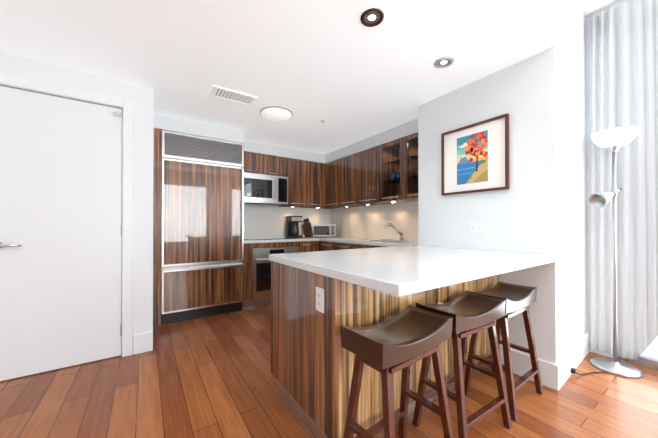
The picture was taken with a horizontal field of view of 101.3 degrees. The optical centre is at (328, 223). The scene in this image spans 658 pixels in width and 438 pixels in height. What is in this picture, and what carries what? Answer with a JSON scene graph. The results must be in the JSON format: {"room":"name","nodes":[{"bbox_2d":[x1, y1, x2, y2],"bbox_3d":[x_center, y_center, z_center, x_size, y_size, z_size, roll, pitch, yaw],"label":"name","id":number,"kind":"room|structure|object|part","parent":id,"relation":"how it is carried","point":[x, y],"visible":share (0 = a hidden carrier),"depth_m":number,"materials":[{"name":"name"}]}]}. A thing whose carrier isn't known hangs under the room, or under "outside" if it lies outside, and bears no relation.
{"room":"kitchen","nodes":[
{"label":"kitchen","id":0,"kind":"room"},
{"bbox_2d":[0,52,153,334],"bbox_3d":[-2.992,-0.047,1.478,3.400,2.310,0.120,0,0,-34],"label":"wall","id":1,"kind":"structure","parent":0,"point":[141,98],"depth_m":2.33,"materials":[{"name":"white paint"}]},
{"bbox_2d":[0,86,122,380],"bbox_3d":[-2.050,0.067,2.055,0.758,2.073,0.104,0,0,-34],"label":"door","id":2,"kind":"structure","parent":1,"relation":"in","point":[60,231],"depth_m":2.06,"materials":[{"name":"white"}]},
{"bbox_2d":[0,73,133,356],"bbox_3d":[-2.080,0.031,2.094,0.910,2.160,0.134,0,0,-34],"label":"door frame","id":3,"kind":"structure","parent":1,"relation":"attached to","point":[10,81],"depth_m":2.27,"materials":[{"name":"white"}]},
{"bbox_2d":[244,204,322,236],"bbox_3d":[-1.122,-0.032,4.358,2.940,2.310,0.120,0,0,-34],"label":"wall","id":4,"kind":"structure","parent":0,"point":[266,205],"depth_m":4.33,"materials":[{"name":"white paint"}]},
{"bbox_2d":[243,151,262,173],"bbox_3d":[-1.228,-0.876,4.009,0.385,0.305,0.336,0,0,-34],"label":"upper cabinet","id":5,"kind":"object","parent":4,"relation":"attached to","point":[253,162],"depth_m":3.90,"materials":[{"name":"brown wood"}]},
{"bbox_2d":[263,154,286,176],"bbox_3d":[-0.910,-0.875,4.226,0.385,0.305,0.336,0,0,-34],"label":"upper cabinet","id":6,"kind":"object","parent":4,"relation":"attached to","point":[272,165],"depth_m":4.08,"materials":[{"name":"brown wood"}]},
{"bbox_2d":[244,172,287,205],"bbox_3d":[-1.040,-0.508,4.073,0.764,0.423,0.438,0,0,-34],"label":"microwave","id":7,"kind":"object","parent":6,"relation":"attached to","point":[264,189],"visible":0.85,"depth_m":3.94,"materials":[{"name":"silver metal"}]},
{"bbox_2d":[0,0,581,153],"bbox_3d":[-1.573,-1.545,1.937,6.250,0.690,3.680,0,0,-34],"label":"ceiling","id":8,"kind":"structure","parent":0,"point":[343,71],"depth_m":1.88,"materials":[{"name":"white paint"}]},
{"bbox_2d":[208,85,257,105],"bbox_3d":[-0.891,-1.190,2.523,0.400,0.013,0.210,0,0,-34],"label":"ceiling vent","id":9,"kind":"object","parent":8,"relation":"in","point":[231,95],"visible":1,"depth_m":2.51,"materials":[{"name":"white metal"}]},
{"bbox_2d":[260,106,292,121],"bbox_3d":[-0.545,-1.159,2.768,0.326,0.071,0.374,0,0,-34],"label":"ceiling light","id":10,"kind":"object","parent":8,"relation":"attached to","point":[272,113],"depth_m":2.83,"materials":[{"name":"white glass"}]},
{"bbox_2d":[154,113,417,163],"bbox_3d":[-0.451,-1.114,3.278,2.820,0.157,2.430,0,0,-34],"label":"soffit beam","id":11,"kind":"structure","parent":8,"relation":"attached to","point":[169,123],"depth_m":3.43,"materials":[{"name":"white paint"}]},
{"bbox_2d":[360,8,383,26],"bbox_3d":[0.236,-1.166,1.481,0.128,0.071,0.130,0,0,-34],"label":"recessed ceiling light","id":12,"kind":"object","parent":8,"relation":"attached to","point":[371,17],"depth_m":1.57,"materials":[{"name":"brown metal"}]},
{"bbox_2d":[434,57,453,67],"bbox_3d":[0.804,-1.164,1.887,0.128,0.071,0.131,0,0,-34],"label":"recessed ceiling light","id":13,"kind":"object","parent":8,"relation":"attached to","point":[443,62],"depth_m":2.00,"materials":[{"name":"silver metal"}]},
{"bbox_2d":[0,303,657,437],"bbox_3d":[-0.155,1.132,0.336,6.800,0.060,7.900,0,0,-34],"label":"floor","id":14,"kind":"structure","parent":0,"point":[210,377],"depth_m":1.70,"materials":[{"name":"brown wood"}]},
{"bbox_2d":[153,129,243,326],"bbox_3d":[-1.686,0.045,3.451,0.981,2.147,0.730,0,0,-34],"label":"fridge","id":15,"kind":"object","parent":14,"relation":"on","point":[202,219],"depth_m":3.15,"materials":[{"name":"brown wood"}]},
{"bbox_3d":[-2.065,0.044,3.213,0.086,2.147,0.693,0,0,-34],"label":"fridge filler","id":16,"kind":"part","parent":15,"relation":"part of","materials":[{"name":"brown wood"}]},
{"bbox_2d":[282,241,317,251],"bbox_3d":[-0.469,0.694,4.362,0.364,0.860,0.596,0,0,-34],"label":"base cabinet","id":17,"kind":"object","parent":14,"relation":"on","point":[303,246],"depth_m":4.07,"materials":[{"name":"brown wood"}]},
{"bbox_2d":[252,246,298,298],"bbox_3d":[-0.878,0.672,4.015,0.696,0.670,0.616,0,0,-34],"label":"oven","id":18,"kind":"object","parent":17,"relation":"in","point":[261,274],"visible":0.5,"depth_m":3.69,"materials":[{"name":"silver metal"}]},
{"bbox_2d":[318,241,333,250],"bbox_3d":[0.214,0.693,4.239,0.616,0.860,0.420,0,0,-34],"label":"base cabinet","id":19,"kind":"object","parent":14,"relation":"on","point":[322,245],"depth_m":4.09,"materials":[{"name":"brown wood"}]},
{"bbox_2d":[334,242,361,249],"bbox_3d":[0.454,0.691,3.888,0.616,0.860,0.430,0,0,-34],"label":"base cabinet","id":20,"kind":"object","parent":14,"relation":"on","point":[337,246],"depth_m":3.70,"materials":[{"name":"brown wood"}]},
{"bbox_2d":[244,236,557,295],"bbox_3d":[0.130,0.236,2.985,2.177,0.040,3.552,0,0,-34],"label":"countertop","id":21,"kind":"structure","parent":20,"relation":"on","point":[399,267],"depth_m":1.46,"materials":[{"name":"white stone"}]},
{"bbox_2d":[244,237,296,239],"bbox_3d":[-0.906,0.218,4.068,0.730,0.006,0.460,0,0,-34],"label":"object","id":22,"kind":"object","parent":21,"relation":"in","point":[269,238],"visible":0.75,"depth_m":3.95,"materials":[{"name":"white glass"}]},
{"bbox_2d":[286,216,301,237],"bbox_3d":[-0.572,0.048,4.404,0.200,0.350,0.224,0,0,-34],"label":"coffee maker","id":23,"kind":"object","parent":21,"relation":"on","point":[292,226],"visible":0.96,"depth_m":4.34,"materials":[{"name":"black plastic"}]},
{"bbox_2d":[302,218,312,236],"bbox_3d":[-0.362,0.060,4.575,0.100,0.328,0.194,0,0,-34],"label":"knife block","id":24,"kind":"object","parent":21,"relation":"on","point":[307,229],"visible":1,"depth_m":4.54,"materials":[{"name":"brown wood"}]},
{"bbox_2d":[313,224,336,236],"bbox_3d":[-0.073,0.117,4.685,0.400,0.215,0.300,0,0,4],"label":"toaster oven","id":25,"kind":"object","parent":21,"relation":"on","point":[324,229],"visible":1,"depth_m":4.56,"materials":[{"name":"silver metal"}]},
{"bbox_2d":[388,223,403,240],"bbox_3d":[0.837,0.102,3.520,0.306,0.232,0.140,0,0,-34],"label":"faucet","id":26,"kind":"object","parent":21,"relation":"on","point":[396,230],"visible":1,"depth_m":3.49,"materials":[{"name":"silver metal"}]},
{"bbox_2d":[271,261,497,437],"bbox_3d":[0.453,0.681,1.989,1.567,0.859,0.788,0,0,-34],"label":"base cabinet","id":27,"kind":"object","parent":14,"relation":"on","point":[312,363],"visible":0.46,"depth_m":1.41,"materials":[{"name":"brown wood"}]},
{"bbox_2d":[316,287,323,312],"bbox_3d":[-0.045,0.372,1.324,0.008,0.116,0.072,0,0,-34],"label":"outlet","id":28,"kind":"object","parent":27,"relation":"attached to","point":[320,299],"visible":1,"depth_m":1.31,"materials":[{"name":"white plastic"}]},
{"bbox_2d":[340,305,453,437],"bbox_3d":[0.304,0.764,1.173,0.482,0.684,0.332,0,0,-34],"label":"stool","id":29,"kind":"object","parent":14,"relation":"on","point":[406,338],"visible":1,"depth_m":1.13,"materials":[{"name":"brown wood"}]},
{"bbox_2d":[412,291,511,437],"bbox_3d":[0.729,0.766,1.482,0.478,0.684,0.325,0,0,-34],"label":"stool","id":30,"kind":"object","parent":14,"relation":"on","point":[470,313],"visible":0.85,"depth_m":1.46,"materials":[{"name":"brown wood"}]},
{"bbox_2d":[464,282,542,420],"bbox_3d":[1.134,0.767,1.766,0.474,0.684,0.318,0,0,-34],"label":"stool","id":31,"kind":"object","parent":14,"relation":"on","point":[519,298],"visible":0.75,"depth_m":1.74,"materials":[{"name":"brown wood"}]},
{"bbox_2d":[500,346,547,386],"bbox_3d":[1.409,1.028,1.969,0.016,0.165,0.301,0,0,-34],"label":"baseboard","id":32,"kind":"structure","parent":14,"relation":"on","point":[521,362],"depth_m":1.95,"materials":[{"name":"white"}]},
{"bbox_2d":[571,368,606,374],"bbox_3d":[1.923,1.085,1.993,0.271,0.048,0.144,0,0,-34],"label":"lamp cord","id":33,"kind":"object","parent":14,"relation":"on","point":[573,370],"visible":1,"depth_m":1.98,"materials":[{"name":"black plastic"}]},
{"bbox_2d":[588,126,642,377],"bbox_3d":[2.197,0.201,2.078,0.297,1.820,0.280,0,0,-34],"label":"floor lamp","id":34,"kind":"object","parent":14,"relation":"on","point":[613,140],"visible":1,"depth_m":2.07,"materials":[{"name":"silver metal"}]},
{"bbox_2d":[358,245,384,248],"bbox_3d":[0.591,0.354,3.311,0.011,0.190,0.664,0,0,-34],"label":"dishwasher","id":35,"kind":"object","parent":0,"relation":"attached to","point":[359,246],"depth_m":3.32,"materials":[{"name":"brown wood"}]},
{"bbox_2d":[418,10,586,363],"bbox_3d":[1.594,-0.361,2.535,0.920,2.950,1.100,0,0,-34],"label":"wall","id":36,"kind":"structure","parent":0,"point":[538,206],"depth_m":2.03,"materials":[{"name":"white paint"}]},
{"bbox_2d":[441,113,508,195],"bbox_3d":[1.202,-0.548,2.268,0.028,0.570,0.550,0,0,-34],"label":"picture frame","id":37,"kind":"object","parent":36,"relation":"attached to","point":[474,157],"visible":0.96,"depth_m":2.24,"materials":[{"name":"brown wood"}]},
{"bbox_2d":[469,223,483,231],"bbox_3d":[1.228,0.032,2.245,0.008,0.072,0.120,0,0,-34],"label":"wall outlet","id":38,"kind":"object","parent":36,"relation":"attached to","point":[476,227],"depth_m":2.24,"materials":[{"name":"white plastic"}]},
{"bbox_2d":[548,332,588,390],"bbox_3d":[1.891,1.029,2.079,0.936,0.165,0.056,0,0,-34],"label":"baseboard","id":39,"kind":"structure","parent":36,"relation":"attached to","point":[556,376],"depth_m":1.93,"materials":[{"name":"white"}]},
{"bbox_2d":[582,0,607,15],"bbox_3d":[0.828,-1.881,-1.083,6.800,0.050,4.420,0,0,-34],"label":"ceiling","id":40,"kind":"structure","parent":0,"point":[587,5],"depth_m":2.25,"materials":[{"name":"white paint"}]},
{"bbox_2d":[587,0,619,15],"bbox_3d":[2.642,-1.825,1.742,0.035,0.029,1.435,0,0,-34],"label":"rail","id":41,"kind":"object","parent":40,"relation":"attached to","point":[600,7],"visible":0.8,"depth_m":2.25,"materials":[{"name":"white plastic"}]},
{"bbox_2d":[589,0,657,359],"bbox_3d":[2.628,-0.353,1.752,0.070,2.835,1.380,0,0,-34],"label":"sheer curtain","id":42,"kind":"object","parent":41,"relation":"hanging from","point":[623,41],"visible":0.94,"depth_m":2.14,"materials":[{"name":"white fabric"}]},
{"bbox_2d":[585,0,630,357],"bbox_3d":[3.522,-0.372,0.655,0.140,2.950,4.260,0,0,-34],"label":"wall","id":43,"kind":"structure","parent":0,"point":[587,49],"depth_m":2.36,"materials":[{"name":"white paint"}]},
{"bbox_2d":[617,336,657,368],"bbox_3d":[3.390,-0.256,0.831,0.060,2.720,3.500,0,0,-34],"label":"window","id":44,"kind":"structure","parent":43,"relation":"in","point":[648,357],"depth_m":2.10,"materials":[{"name":"white glass"}]},
{"bbox_3d":[0.762,-0.033,4.102,0.120,2.310,2.430,0,0,-34],"label":"wall","id":45,"kind":"structure","parent":0,"visible":0},
{"bbox_2d":[278,158,306,207],"bbox_3d":[-0.602,-0.656,4.436,0.359,0.740,0.336,0,0,-34],"label":"upper cabinet","id":46,"kind":"object","parent":45,"relation":"attached to","point":[296,169],"depth_m":4.30,"materials":[{"name":"brown wood"}]},
{"bbox_2d":[307,161,326,208],"bbox_3d":[-0.306,-0.655,4.639,0.357,0.740,0.336,0,0,-34],"label":"upper cabinet","id":47,"kind":"object","parent":45,"relation":"attached to","point":[316,172],"depth_m":4.51,"materials":[{"name":"brown wood"}]},
{"bbox_2d":[244,201,417,240],"bbox_3d":[-0.044,-0.036,3.552,1.832,0.508,2.426,0,0,-34],"label":"backsplash panel","id":48,"kind":"object","parent":45,"relation":"attached to","point":[270,221],"visible":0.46,"depth_m":4.29,"materials":[{"name":"beige glass"}]},
{"bbox_2d":[381,221,384,228],"bbox_3d":[0.789,0.021,3.933,0.008,0.116,0.072,0,0,-34],"label":"outlet","id":49,"kind":"object","parent":48,"relation":"attached to","point":[382,224],"visible":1,"depth_m":3.93,"materials":[{"name":"white plastic"}]},
{"bbox_2d":[327,159,346,208],"bbox_3d":[0.192,-0.656,4.527,0.336,0.740,0.447,0,0,-34],"label":"upper cabinet","id":50,"kind":"object","parent":45,"relation":"attached to","point":[332,167],"depth_m":4.43,"materials":[{"name":"brown wood"}]},
{"bbox_2d":[339,154,362,206],"bbox_3d":[0.439,-0.657,4.166,0.336,0.740,0.428,0,0,-34],"label":"upper cabinet","id":51,"kind":"object","parent":45,"relation":"attached to","point":[346,164],"depth_m":4.10,"materials":[{"name":"brown wood"}]},
{"bbox_2d":[355,145,402,204],"bbox_3d":[0.696,-0.660,3.791,0.336,0.740,0.481,0,0,-34],"label":"upper cabinet","id":52,"kind":"object","parent":45,"relation":"attached to","point":[362,178],"depth_m":3.63,"materials":[{"name":"brown wood"}]},
{"bbox_2d":[390,143,417,179],"bbox_3d":[1.025,-0.636,3.313,0.200,0.650,0.697,0,0,-34],"label":"glassware","id":53,"kind":"object","parent":52,"relation":"in","point":[393,175],"depth_m":3.53,"materials":[{"name":"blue glass"}]}
]}

